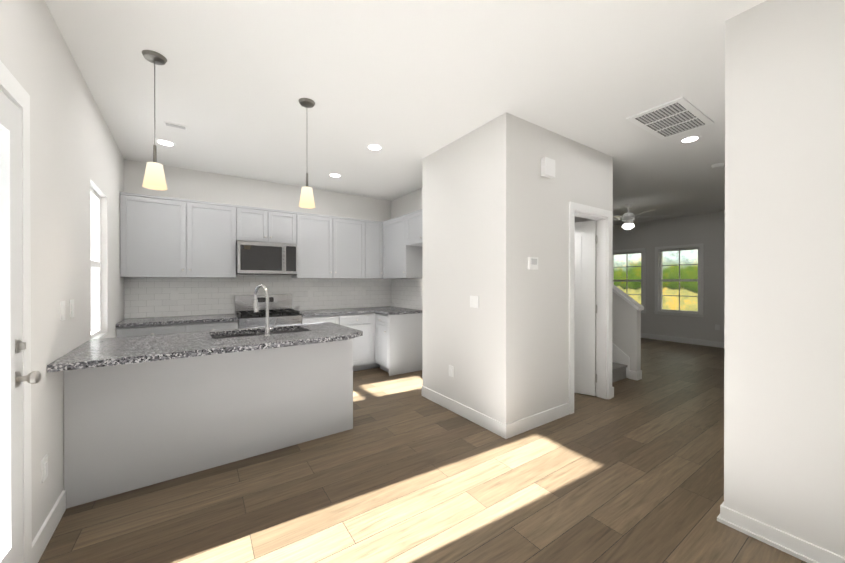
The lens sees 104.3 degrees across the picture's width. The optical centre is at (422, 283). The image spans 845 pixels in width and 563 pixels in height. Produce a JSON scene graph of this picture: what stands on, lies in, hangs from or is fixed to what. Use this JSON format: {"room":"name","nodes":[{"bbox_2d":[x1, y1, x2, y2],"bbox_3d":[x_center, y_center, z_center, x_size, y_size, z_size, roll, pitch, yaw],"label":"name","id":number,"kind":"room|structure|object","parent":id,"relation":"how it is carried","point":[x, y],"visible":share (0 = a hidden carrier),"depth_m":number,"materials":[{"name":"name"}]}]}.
{"room":"kitchen","nodes":[
{"label":"kitchen","id":0,"kind":"room"},
{"bbox_2d":[0,0,123,541],"bbox_3d":[-1.920,-0.063,1.532,0.120,2.860,6.370,0,0,-36],"label":"wall","id":1,"kind":"structure","parent":0,"point":[74,149],"depth_m":1.89,"materials":[{"name":"white paint"}]},
{"bbox_2d":[0,60,31,562],"bbox_3d":[-1.574,0.251,1.043,0.168,2.235,1.070,0,0,-36],"label":"door frame","id":2,"kind":"structure","parent":1,"relation":"attached to","point":[12,89],"depth_m":1.48,"materials":[{"name":"white paint"}]},
{"bbox_2d":[0,91,40,562],"bbox_3d":[-1.526,0.298,1.079,0.191,2.113,0.865,0,0,-36],"label":"patio door","id":3,"kind":"structure","parent":1,"relation":"in","point":[12,348],"depth_m":1.34,"materials":[{"name":"white paint"}]},
{"bbox_2d":[41,454,47,482],"bbox_3d":[-1.970,0.966,1.715,0.009,0.115,0.075,0,0,-36],"label":"electrical outlet plate","id":4,"kind":"object","parent":1,"relation":"attached to","point":[44,467],"visible":0.89,"depth_m":1.70,"materials":[{"name":"white plastic"}]},
{"bbox_2d":[32,490,65,562],"bbox_3d":[-1.620,1.308,1.235,0.013,0.120,5.530,0,0,-36],"label":"baseboard","id":5,"kind":"structure","parent":1,"relation":"attached to","point":[41,540],"depth_m":1.73,"materials":[{"name":"white wood"}]},
{"bbox_2d":[60,301,64,320],"bbox_3d":[-2.157,0.165,1.972,0.009,0.115,0.075,0,0,-36],"label":"switch plate","id":6,"kind":"object","parent":1,"relation":"attached to","point":[62,310],"visible":0.96,"depth_m":1.96,"materials":[{"name":"white plastic"}]},
{"bbox_2d":[70,299,73,317],"bbox_3d":[-2.274,0.165,2.134,0.009,0.115,0.075,0,0,-36],"label":"switch plate","id":7,"kind":"object","parent":1,"relation":"attached to","point":[71,308],"visible":0.89,"depth_m":2.11,"materials":[{"name":"white plastic"}]},
{"bbox_2d":[90,179,106,338],"bbox_3d":[-2.840,-0.167,2.810,0.114,1.299,0.678,0,0,-36],"label":"kitchen window","id":8,"kind":"structure","parent":1,"relation":"in","point":[95,203],"depth_m":3.04,"materials":[{"name":"white plastic"}]},
{"bbox_2d":[124,159,390,318],"bbox_3d":[-2.121,-0.075,5.048,3.890,2.860,0.120,0,0,-34],"label":"wall","id":9,"kind":"structure","parent":0,"point":[188,184],"depth_m":4.72,"materials":[{"name":"white paint"}]},
{"bbox_2d":[120,192,191,277],"bbox_3d":[-3.218,-0.550,4.017,0.666,0.955,0.339,0,0,-34],"label":"upper cabinet","id":10,"kind":"object","parent":9,"relation":"attached to","point":[165,237],"depth_m":3.87,"materials":[{"name":"grey paint"}]},
{"bbox_2d":[192,200,235,277],"bbox_3d":[-2.793,-0.551,4.304,0.590,0.955,0.339,0,0,-34],"label":"upper cabinet","id":11,"kind":"object","parent":9,"relation":"attached to","point":[213,224],"depth_m":4.19,"materials":[{"name":"grey paint"}]},
{"bbox_2d":[236,205,271,242],"bbox_3d":[-2.366,-0.796,4.591,0.441,0.467,0.339,0,0,-34],"label":"upper cabinet","id":12,"kind":"object","parent":9,"relation":"attached to","point":[253,224],"depth_m":4.45,"materials":[{"name":"grey paint"}]},
{"bbox_2d":[236,241,296,274],"bbox_3d":[-2.201,-0.337,4.638,0.752,0.437,0.448,0,0,-34],"label":"microwave","id":13,"kind":"object","parent":12,"relation":"attached to","point":[258,258],"visible":0.98,"depth_m":4.46,"materials":[{"name":"silver metal"}]},
{"bbox_2d":[124,275,391,317],"bbox_3d":[-2.087,0.139,4.994,3.656,0.568,0.007,0,0,-34],"label":"backsplash","id":14,"kind":"structure","parent":9,"relation":"attached to","point":[144,297],"depth_m":4.60,"materials":[{"name":"tile"}]},
{"bbox_2d":[272,209,299,243],"bbox_3d":[-2.097,-0.796,4.773,0.441,0.467,0.339,0,0,-34],"label":"upper cabinet","id":15,"kind":"object","parent":9,"relation":"attached to","point":[285,224],"depth_m":4.68,"materials":[{"name":"grey paint"}]},
{"bbox_2d":[292,212,335,278],"bbox_3d":[-1.669,-0.553,5.062,0.590,0.955,0.339,0,0,-34],"label":"upper cabinet","id":16,"kind":"object","parent":9,"relation":"attached to","point":[316,250],"depth_m":4.92,"materials":[{"name":"grey paint"}]},
{"bbox_2d":[336,217,359,278],"bbox_3d":[-1.251,-0.554,5.344,0.651,0.955,0.339,0,0,-34],"label":"upper cabinet","id":17,"kind":"object","parent":9,"relation":"attached to","point":[347,229],"depth_m":5.20,"materials":[{"name":"grey paint"}]},
{"bbox_2d":[360,220,379,278],"bbox_3d":[-0.896,-0.555,5.548,0.398,0.955,0.398,0,0,-34],"label":"upper cabinet","id":18,"kind":"object","parent":9,"relation":"attached to","point":[369,230],"depth_m":5.41,"materials":[{"name":"grey paint"}]},
{"bbox_2d":[45,0,765,225],"bbox_3d":[1.929,-1.553,4.386,10.170,0.100,7.040,0,0,-34],"label":"ceiling","id":19,"kind":"structure","parent":0,"point":[408,86],"depth_m":2.44,"materials":[{"name":"white paint"}]},
{"bbox_2d":[142,50,166,189],"bbox_3d":[-1.768,-1.062,2.171,0.132,0.864,0.132,0,0,-34],"label":"pendant light","id":20,"kind":"object","parent":19,"relation":"hanging from","point":[154,177],"visible":1,"depth_m":2.15,"materials":[{"name":"white glass"}]},
{"bbox_2d":[155,139,175,145],"bbox_3d":[-2.740,-1.496,3.503,0.180,0.008,0.180,0,0,-34],"label":"recessed light","id":21,"kind":"object","parent":19,"relation":"in","point":[164,142],"visible":0.96,"depth_m":3.48,"materials":[{"name":"white plastic"}]},
{"bbox_2d":[164,121,186,129],"bbox_3d":[-2.342,-1.493,3.118,0.170,0.010,0.075,0,0,-34],"label":"ceiling vent","id":22,"kind":"object","parent":19,"relation":"in","point":[175,125],"visible":0.98,"depth_m":3.11,"materials":[{"name":"white metal"}]},
{"bbox_2d":[298,98,314,208],"bbox_3d":[-0.956,-1.064,2.719,0.132,0.864,0.132,0,0,-34],"label":"pendant light","id":23,"kind":"object","parent":19,"relation":"hanging from","point":[306,198],"visible":1,"depth_m":2.68,"materials":[{"name":"white glass"}]},
{"bbox_2d":[328,173,341,176],"bbox_3d":[-1.215,-1.499,4.568,0.180,0.008,0.180,0,0,-34],"label":"recessed light","id":24,"kind":"object","parent":19,"relation":"in","point":[334,175],"visible":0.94,"depth_m":4.56,"materials":[{"name":"white"}]},
{"bbox_2d":[366,144,382,150],"bbox_3d":[-0.528,-1.496,3.621,0.180,0.008,0.180,0,0,-34],"label":"recessed light","id":25,"kind":"object","parent":19,"relation":"in","point":[375,147],"visible":1,"depth_m":3.61,"materials":[{"name":"white"}]},
{"bbox_2d":[613,204,669,229],"bbox_3d":[3.932,-1.199,6.354,1.292,0.620,1.242,0,0,-34],"label":"ceiling fan","id":26,"kind":"object","parent":19,"relation":"attached to","point":[628,218],"visible":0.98,"depth_m":6.26,"materials":[{"name":"white metal"}]},
{"bbox_2d":[626,96,713,139],"bbox_3d":[2.280,-1.489,3.018,0.760,0.018,0.420,0,0,-34],"label":"ceiling vent","id":27,"kind":"object","parent":19,"relation":"in","point":[679,115],"visible":1,"depth_m":2.97,"materials":[{"name":"white metal"}]},
{"bbox_2d":[679,135,700,142],"bbox_3d":[2.782,-1.495,3.417,0.180,0.008,0.180,0,0,-34],"label":"recessed light","id":28,"kind":"object","parent":19,"relation":"in","point":[688,139],"visible":1,"depth_m":3.41,"materials":[{"name":"white plastic"}]},
{"bbox_2d":[711,163,724,168],"bbox_3d":[3.749,-1.484,4.166,0.140,0.036,0.140,0,0,-34],"label":"smoke detector","id":29,"kind":"object","parent":19,"relation":"attached to","point":[717,165],"visible":0.9,"depth_m":4.13,"materials":[{"name":"white plastic"}]},
{"bbox_2d":[391,188,421,309],"bbox_3d":[0.040,-0.076,5.215,0.120,2.860,2.020,0,0,-34],"label":"wall","id":30,"kind":"structure","parent":0,"point":[410,202],"depth_m":5.54,"materials":[{"name":"white paint"}]},
{"bbox_2d":[380,215,421,278],"bbox_3d":[-0.348,-0.554,5.308,0.397,0.955,0.770,0,0,-34],"label":"upper cabinet","id":31,"kind":"object","parent":30,"relation":"attached to","point":[397,261],"depth_m":5.16,"materials":[{"name":"grey paint"}]},
{"bbox_2d":[392,278,421,309],"bbox_3d":[-0.269,0.137,5.562,0.007,0.568,1.080,0,0,-34],"label":"backsplash","id":32,"kind":"structure","parent":30,"relation":"attached to","point":[406,293],"depth_m":5.53,"materials":[{"name":"tile"}]},
{"bbox_2d":[404,210,421,247],"bbox_3d":[0.037,-0.797,4.789,0.338,0.465,0.518,0,0,-34],"label":"upper cabinet","id":33,"kind":"object","parent":30,"relation":"attached to","point":[411,220],"depth_m":4.79,"materials":[{"name":"grey paint"}]},
{"bbox_2d":[420,209,421,243],"bbox_3d":[0.260,-0.796,4.458,0.338,0.465,0.514,0,0,-34],"label":"upper cabinet","id":34,"kind":"object","parent":30,"relation":"attached to","point":[420,209],"depth_m":4.57,"materials":[{"name":"grey paint"}]},
{"bbox_2d":[38,338,806,562],"bbox_3d":[1.929,1.407,4.396,10.170,0.100,7.040,0,0,-34],"label":"floor","id":35,"kind":"structure","parent":0,"point":[403,470],"depth_m":2.12,"materials":[{"name":"brown wood"}]},
{"bbox_2d":[63,330,218,508],"bbox_3d":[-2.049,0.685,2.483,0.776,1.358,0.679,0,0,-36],"label":"base cabinet","id":36,"kind":"object","parent":35,"relation":"on","point":[143,411],"depth_m":2.19,"materials":[{"name":"grey wood"}]},
{"bbox_2d":[47,340,218,371],"bbox_3d":[-1.970,0.454,2.367,0.768,0.040,0.980,0,0,-36],"label":"countertop","id":37,"kind":"structure","parent":36,"relation":"on","point":[173,351],"depth_m":2.00,"materials":[{"name":"grey stone"}]},
{"bbox_2d":[215,332,326,355],"bbox_3d":[-1.193,0.454,2.595,0.761,0.040,0.440,0,0,-36],"label":"countertop","id":38,"kind":"structure","parent":36,"relation":"on","point":[260,342],"depth_m":2.47,"materials":[{"name":"grey stone"}]},
{"bbox_2d":[116,322,191,336],"bbox_3d":[-3.135,0.914,3.908,0.656,0.890,0.619,0,0,-34],"label":"base cabinet","id":39,"kind":"object","parent":35,"relation":"on","point":[165,327],"depth_m":3.65,"materials":[{"name":"grey paint"}]},
{"bbox_2d":[116,314,235,325],"bbox_3d":[-2.944,0.448,4.030,1.150,0.040,0.631,0,0,-34],"label":"countertop","id":40,"kind":"structure","parent":39,"relation":"on","point":[216,317],"depth_m":3.88,"materials":[{"name":"grey stone"}]},
{"bbox_2d":[192,318,237,331],"bbox_3d":[-2.715,0.913,4.192,0.590,0.890,0.619,0,0,-34],"label":"base cabinet","id":41,"kind":"object","parent":35,"relation":"on","point":[196,326],"depth_m":3.96,"materials":[{"name":"grey paint"}]},
{"bbox_2d":[235,294,301,328],"bbox_3d":[-2.133,0.762,4.541,0.752,1.190,0.691,0,0,-34],"label":"range","id":42,"kind":"object","parent":35,"relation":"on","point":[282,310],"visible":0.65,"depth_m":4.55,"materials":[{"name":"silver metal"}]},
{"bbox_2d":[219,284,322,465],"bbox_3d":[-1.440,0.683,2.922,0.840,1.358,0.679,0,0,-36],"label":"base cabinet","id":43,"kind":"object","parent":35,"relation":"on","point":[271,399],"depth_m":2.67,"materials":[{"name":"grey wood"}]},
{"bbox_2d":[319,328,362,343],"bbox_3d":[-0.892,0.452,3.145,0.370,0.040,0.980,0,0,-36],"label":"countertop","id":44,"kind":"structure","parent":43,"relation":"on","point":[351,333],"depth_m":2.80,"materials":[{"name":"grey stone"}]},
{"bbox_2d":[301,314,343,325],"bbox_3d":[-1.591,0.910,4.950,0.590,0.890,0.619,0,0,-34],"label":"base cabinet","id":45,"kind":"object","parent":35,"relation":"on","point":[308,318],"depth_m":4.70,"materials":[{"name":"grey paint"}]},
{"bbox_2d":[323,322,352,436],"bbox_3d":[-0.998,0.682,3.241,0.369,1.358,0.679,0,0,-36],"label":"base cabinet","id":46,"kind":"object","parent":35,"relation":"on","point":[337,357],"depth_m":2.99,"materials":[{"name":"grey wood"}]},
{"bbox_2d":[344,314,371,370],"bbox_3d":[-1.197,0.909,5.216,0.593,0.890,0.619,0,0,-34],"label":"base cabinet","id":47,"kind":"object","parent":35,"relation":"on","point":[362,345],"depth_m":5.04,"materials":[{"name":"grey paint"}]},
{"bbox_2d":[372,314,375,367],"bbox_3d":[-0.699,0.908,5.552,0.725,0.890,0.619,0,0,-34],"label":"base cabinet","id":48,"kind":"object","parent":35,"relation":"on","point":[373,315],"depth_m":5.15,"materials":[{"name":"grey paint"}]},
{"bbox_2d":[376,314,421,375],"bbox_3d":[-0.367,0.910,5.149,0.626,0.890,0.458,0,0,-34],"label":"base cabinet","id":49,"kind":"object","parent":35,"relation":"on","point":[389,341],"depth_m":4.95,"materials":[{"name":"grey paint"}]},
{"bbox_2d":[299,306,407,317],"bbox_3d":[-1.114,0.444,5.264,1.734,0.040,0.631,0,0,-34],"label":"countertop","id":50,"kind":"structure","parent":49,"relation":"on","point":[366,310],"depth_m":5.11,"materials":[{"name":"grey stone"}]},
{"bbox_2d":[376,310,421,313],"bbox_3d":[-0.363,0.445,5.125,0.629,0.040,0.440,0,0,-34],"label":"countertop","id":51,"kind":"structure","parent":49,"relation":"on","point":[377,311],"depth_m":4.98,"materials":[{"name":"grey stone"}]},
{"bbox_2d":[422,386,509,438],"bbox_3d":[0.365,1.300,3.422,0.013,0.120,1.323,0,0,-34],"label":"baseboard","id":52,"kind":"structure","parent":35,"relation":"on","point":[501,429],"depth_m":3.26,"materials":[{"name":"white wood"}]},
{"bbox_2d":[422,112,612,423],"bbox_3d":[0.386,-0.075,5.051,1.850,2.860,3.980,0,0,-34],"label":"wall block","id":53,"kind":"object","parent":35,"relation":"on","point":[495,209],"visible":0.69,"depth_m":3.22,"materials":[{"name":"white paint"}]},
{"bbox_2d":[449,365,452,376],"bbox_3d":[0.304,0.940,3.515,0.009,0.115,0.075,0,0,-34],"label":"electrical outlet plate","id":54,"kind":"object","parent":53,"relation":"attached to","point":[450,370],"visible":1,"depth_m":3.51,"materials":[{"name":"white plastic"}]},
{"bbox_2d":[470,296,478,307],"bbox_3d":[0.505,0.181,3.214,0.009,0.115,0.120,0,0,-34],"label":"switch plate","id":55,"kind":"object","parent":53,"relation":"attached to","point":[474,301],"visible":1,"depth_m":3.21,"materials":[{"name":"white plastic"}]},
{"bbox_2d":[528,257,537,269],"bbox_3d":[1.034,-0.186,3.071,0.120,0.115,0.026,0,0,-34],"label":"thermostat","id":56,"kind":"object","parent":53,"relation":"attached to","point":[532,263],"visible":1,"depth_m":3.05,"materials":[{"name":"white plastic"}]},
{"bbox_2d":[541,157,554,178],"bbox_3d":[1.215,-1.114,3.176,0.160,0.170,0.050,0,0,-34],"label":"door chime","id":57,"kind":"object","parent":53,"relation":"attached to","point":[547,167],"visible":1,"depth_m":3.15,"materials":[{"name":"white plastic"}]},
{"bbox_2d":[574,220,596,395],"bbox_3d":[1.781,0.299,4.109,0.323,2.094,0.641,0,0,-34],"label":"closet door","id":58,"kind":"structure","parent":53,"relation":"attached to","point":[585,312],"depth_m":3.97,"materials":[{"name":"white paint"}]},
{"bbox_2d":[569,202,611,413],"bbox_3d":[1.844,0.257,3.696,0.850,2.205,0.138,0,0,-34],"label":"door frame","id":59,"kind":"structure","parent":53,"relation":"attached to","point":[602,218],"depth_m":3.85,"materials":[{"name":"white wood"}]},
{"bbox_2d":[510,403,568,436],"bbox_3d":[1.133,1.301,3.150,0.923,0.120,0.013,0,0,-34],"label":"baseboard","id":60,"kind":"structure","parent":35,"relation":"on","point":[517,427],"depth_m":3.12,"materials":[{"name":"white wood"}]},
{"bbox_2d":[612,362,627,382],"bbox_3d":[1.676,0.213,5.656,0.957,2.280,3.020,0,0,-34],"label":"stair steps","id":61,"kind":"structure","parent":35,"relation":"on","point":[618,371],"depth_m":4.59,"materials":[{"name":"grey carpet"}]},
{"bbox_2d":[612,284,643,379],"bbox_3d":[2.178,-0.078,5.909,0.170,2.860,3.160,0,0,-34],"label":"wall","id":62,"kind":"structure","parent":0,"point":[626,329],"depth_m":4.69,"materials":[{"name":"white paint"}]},
{"bbox_2d":[613,210,724,341],"bbox_3d":[5.662,-0.084,7.844,0.120,2.860,5.490,0,0,-34],"label":"wall","id":63,"kind":"structure","parent":0,"point":[707,230],"depth_m":7.34,"materials":[{"name":"white paint"}]},
{"bbox_2d":[613,251,641,304],"bbox_3d":[5.267,-0.066,8.464,0.070,1.456,0.776,0,0,-34],"label":"window","id":64,"kind":"structure","parent":63,"relation":"in","point":[627,280],"depth_m":8.44,"materials":[{"name":"clear glass"}]},
{"bbox_2d":[613,243,703,316],"bbox_3d":[5.545,-0.065,7.976,0.155,1.600,2.060,0,0,-34],"label":"window","id":65,"kind":"structure","parent":63,"relation":"in","point":[661,281],"depth_m":7.62,"materials":[{"name":"clear glass"}]},
{"bbox_2d":[641,333,723,347],"bbox_3d":[5.629,1.286,7.778,0.013,0.120,5.330,0,0,-34],"label":"baseboard","id":66,"kind":"structure","parent":63,"relation":"attached to","point":[650,336],"depth_m":7.38,"materials":[{"name":"white wood"}]},
{"bbox_2d":[724,0,844,557],"bbox_3d":[2.175,-0.063,1.318,0.120,2.860,1.430,0,0,-34],"label":"wall","id":67,"kind":"structure","parent":0,"point":[784,390],"depth_m":1.68,"materials":[{"name":"white paint"}]},
{"bbox_2d":[717,502,725,524],"bbox_3d":[4.419,1.299,3.714,6.565,0.120,0.025,0,0,-34],"label":"baseboard","id":68,"kind":"structure","parent":67,"relation":"attached to","point":[721,518],"depth_m":1.88,"materials":[{"name":"white wood"}]},
{"bbox_2d":[726,507,844,562],"bbox_3d":[2.132,1.322,1.281,0.052,0.090,1.410,0,0,-34],"label":"baseboard","id":69,"kind":"structure","parent":67,"relation":"attached to","point":[797,547],"depth_m":1.69,"materials":[{"name":"white wood"}]},
{"label":"outside","id":70,"kind":"structure","parent":0,"visible":0},
{"bbox_2d":[614,249,697,310],"bbox_3d":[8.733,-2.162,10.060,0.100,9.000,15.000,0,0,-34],"label":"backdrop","id":71,"kind":"structure","parent":70,"point":[668,289],"depth_m":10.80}
]}

